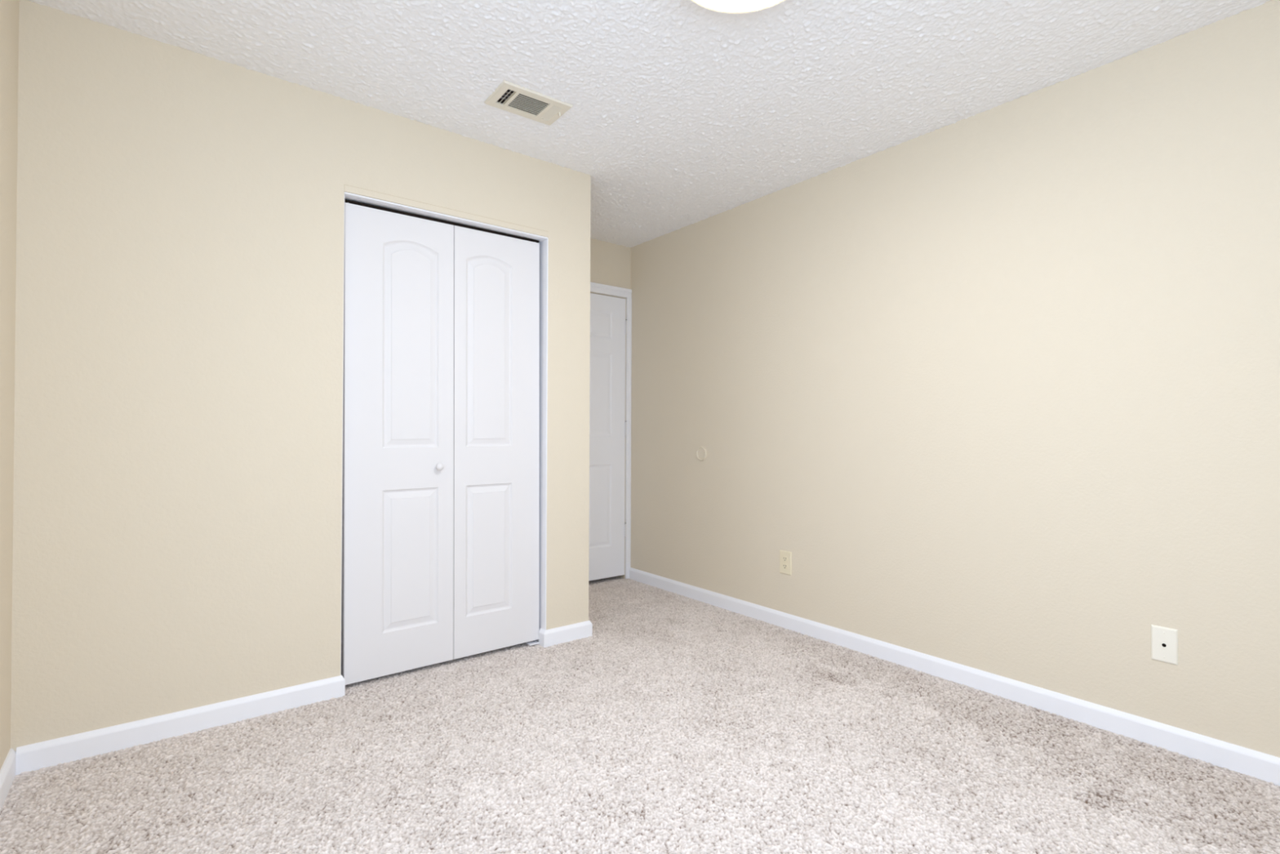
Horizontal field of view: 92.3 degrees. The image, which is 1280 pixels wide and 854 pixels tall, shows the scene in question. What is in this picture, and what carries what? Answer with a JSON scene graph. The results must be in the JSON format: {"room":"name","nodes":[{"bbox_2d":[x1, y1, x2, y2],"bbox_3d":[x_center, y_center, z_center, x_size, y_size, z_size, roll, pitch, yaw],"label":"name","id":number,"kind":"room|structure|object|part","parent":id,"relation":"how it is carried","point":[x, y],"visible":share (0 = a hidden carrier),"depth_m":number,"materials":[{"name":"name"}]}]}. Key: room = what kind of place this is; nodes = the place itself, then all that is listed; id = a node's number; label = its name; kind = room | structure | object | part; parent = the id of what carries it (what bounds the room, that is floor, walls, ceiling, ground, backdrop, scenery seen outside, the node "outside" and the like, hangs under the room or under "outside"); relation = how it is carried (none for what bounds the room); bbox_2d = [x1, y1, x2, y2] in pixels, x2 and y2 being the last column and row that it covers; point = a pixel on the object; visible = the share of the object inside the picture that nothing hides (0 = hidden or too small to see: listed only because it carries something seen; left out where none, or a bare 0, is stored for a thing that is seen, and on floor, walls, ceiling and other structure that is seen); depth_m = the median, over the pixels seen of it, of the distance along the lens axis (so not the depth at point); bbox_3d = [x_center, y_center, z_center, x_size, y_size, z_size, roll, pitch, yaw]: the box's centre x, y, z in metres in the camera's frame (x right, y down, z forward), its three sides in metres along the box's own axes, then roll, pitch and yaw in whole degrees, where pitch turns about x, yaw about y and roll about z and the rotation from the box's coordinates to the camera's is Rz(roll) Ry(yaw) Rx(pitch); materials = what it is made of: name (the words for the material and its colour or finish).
{"room":"empty bedroom","nodes":[
{"label":"empty bedroom","id":0,"kind":"room"},
{"bbox_2d":[0,0,18,769],"bbox_3d":[-0.928,-0.146,0.519,0.110,2.530,3.680,1,-1,-38],"label":"wall","id":1,"kind":"structure","parent":0,"point":[9,9],"depth_m":1.82,"materials":[{"name":"beige paint"}]},
{"bbox_2d":[0,747,16,812],"bbox_3d":[-0.888,1.037,0.554,0.014,0.090,3.444,1,-1,-38],"label":"baseboard","id":2,"kind":"structure","parent":1,"relation":"attached to","point":[7,771],"depth_m":1.81,"materials":[{"name":"white paint"}]},
{"bbox_2d":[10,0,591,751],"bbox_3d":[-1.515,-0.130,3.006,2.248,2.530,1.183,1,-1,-38],"label":"wall","id":3,"kind":"structure","parent":0,"point":[178,495],"depth_m":2.19,"materials":[{"name":"beige paint"}]},
{"bbox_2d":[15,674,345,775],"bbox_3d":[-1.581,1.046,2.217,0.942,0.090,0.056,1,-1,-38],"label":"baseboard","id":4,"kind":"structure","parent":3,"relation":"attached to","point":[35,756],"depth_m":2.14,"materials":[{"name":"white paint"}]},
{"bbox_2d":[342,199,539,684],"bbox_3d":[-0.865,0.068,2.821,0.906,2.042,0.066,0,0,-38],"label":"door","id":5,"kind":"structure","parent":3,"relation":"in","point":[441,539],"depth_m":2.78,"materials":[{"name":"white paint"}]},
{"bbox_3d":[-0.904,0.178,2.769,0.033,0.033,0.033,0,0,-38],"label":"knob","id":6,"kind":"part","parent":5,"relation":"part of","materials":[{"name":"white paint"}]},
{"bbox_2d":[340,191,548,674],"bbox_3d":[-0.870,0.067,2.828,0.944,2.040,0.112,1,-1,-38],"label":"trim","id":7,"kind":"structure","parent":3,"relation":"attached to","point":[543,241],"depth_m":3.08,"materials":[{"name":"white paint"}]},
{"bbox_2d":[344,184,548,237],"bbox_3d":[-0.832,-0.968,2.793,0.944,0.027,0.007,1,-1,-38],"label":"trim","id":8,"kind":"structure","parent":3,"relation":"attached to","point":[354,190],"depth_m":2.75,"materials":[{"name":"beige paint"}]},
{"bbox_2d":[538,620,592,647],"bbox_3d":[-0.633,1.060,3.480,0.285,0.090,0.880,1,-1,-38],"label":"baseboard","id":9,"kind":"structure","parent":3,"relation":"attached to","point":[548,637],"depth_m":3.12,"materials":[{"name":"white paint"}]},
{"bbox_2d":[590,237,631,580],"bbox_3d":[-0.489,-0.116,4.279,0.936,2.530,0.160,1,-1,-38],"label":"wall","id":10,"kind":"structure","parent":0,"point":[610,263],"depth_m":4.41,"materials":[{"name":"beige paint"}]},
{"bbox_2d":[588,293,626,580],"bbox_3d":[-0.411,0.067,4.248,0.767,2.005,0.048,1,-1,-38],"label":"door","id":11,"kind":"structure","parent":10,"relation":"in","point":[608,325],"depth_m":4.37,"materials":[{"name":"white paint"}]},
{"bbox_2d":[590,281,631,578],"bbox_3d":[-0.414,0.044,4.226,0.880,2.109,0.016,1,-1,-38],"label":"trim","id":12,"kind":"structure","parent":10,"relation":"attached to","point":[626,293],"depth_m":4.47,"materials":[{"name":"white paint"}]},
{"bbox_2d":[0,576,1279,853],"bbox_3d":[0.010,1.086,1.889,3.094,0.010,4.491,1,-1,-38],"label":"floor","id":13,"kind":"structure","parent":0,"point":[682,724],"depth_m":1.95,"materials":[{"name":"carpet"}]},
{"bbox_2d":[526,640,539,645],"bbox_3d":[-0.537,1.083,3.082,0.054,0.004,0.040,1,-1,-38],"label":"bracket","id":14,"kind":"object","parent":13,"relation":"on","point":[532,642],"visible":1,"depth_m":3.08,"materials":[{"name":"white metal"}]},
{"bbox_2d":[26,0,1271,247],"bbox_3d":[0.059,-1.333,1.855,3.112,0.009,4.381,1,-1,-38],"label":"ceiling","id":15,"kind":"structure","parent":0,"point":[682,113],"depth_m":2.26,"materials":[{"name":"white paint"}]},
{"bbox_2d":[484,80,573,125],"bbox_3d":[-0.459,-1.403,2.536,0.306,0.182,0.200,1,-1,-36],"label":"ceiling vent","id":16,"kind":"object","parent":15,"relation":"in","point":[508,96],"visible":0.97,"depth_m":2.54,"materials":[{"name":"beige metal"}]},
{"bbox_2d":[691,0,785,13],"bbox_3d":[0.292,-1.295,1.693,0.401,0.082,0.401,1,-1,-38],"label":"ceiling light","id":17,"kind":"object","parent":15,"relation":"attached to","point":[732,6],"visible":1,"depth_m":1.84,"materials":[{"name":"white paint"}]},
{"bbox_3d":[0.292,-1.266,1.693,0.376,0.025,0.376,1,-1,-38],"label":"glass","id":18,"kind":"part","parent":17,"relation":"part of","materials":[{"name":"white glass"}]},
{"bbox_2d":[631,0,1279,757],"bbox_3d":[1.251,-0.119,2.902,0.110,2.530,4.753,1,-1,-38],"label":"wall","id":19,"kind":"structure","parent":0,"point":[999,385],"depth_m":2.46,"materials":[{"name":"beige paint"}]},
{"bbox_2d":[696,446,706,460],"bbox_3d":[0.390,0.170,3.903,0.010,0.088,0.088,1,-1,-38],"label":"bumper cover","id":20,"kind":"object","parent":19,"relation":"attached to","point":[701,453],"visible":1,"depth_m":3.90,"materials":[{"name":"beige paint"}]},
{"bbox_2d":[779,549,791,575],"bbox_3d":[0.798,0.744,3.374,0.009,0.126,0.080,1,-1,-38],"label":"wall outlet","id":21,"kind":"object","parent":19,"relation":"attached to","point":[785,557],"visible":1,"depth_m":3.37,"materials":[{"name":"beige plastic"}]},
{"bbox_2d":[782,563,787,568],"bbox_3d":[0.796,0.765,3.373,0.003,0.028,0.034,1,-1,-38],"label":"receptacle","id":22,"kind":"object","parent":21,"relation":"attached to","point":[784,566],"depth_m":3.37,"materials":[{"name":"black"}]},
{"bbox_2d":[782,555,787,561],"bbox_3d":[0.796,0.724,3.373,0.003,0.028,0.034,1,-1,-38],"label":"receptacle","id":23,"kind":"object","parent":21,"relation":"attached to","point":[784,557],"depth_m":3.37,"materials":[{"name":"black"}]},
{"bbox_2d":[629,567,1279,786],"bbox_3d":[1.256,1.062,2.780,0.014,0.090,4.311,1,-1,-38],"label":"baseboard","id":24,"kind":"structure","parent":19,"relation":"attached to","point":[1243,760],"depth_m":2.45,"materials":[{"name":"white paint"}]},
{"bbox_2d":[1151,624,1177,665],"bbox_3d":[1.793,0.745,2.102,0.007,0.120,0.072,1,-1,-38],"label":"cable plate","id":25,"kind":"object","parent":19,"relation":"attached to","point":[1164,640],"visible":1,"depth_m":2.10,"materials":[{"name":"white plastic"}]}
]}

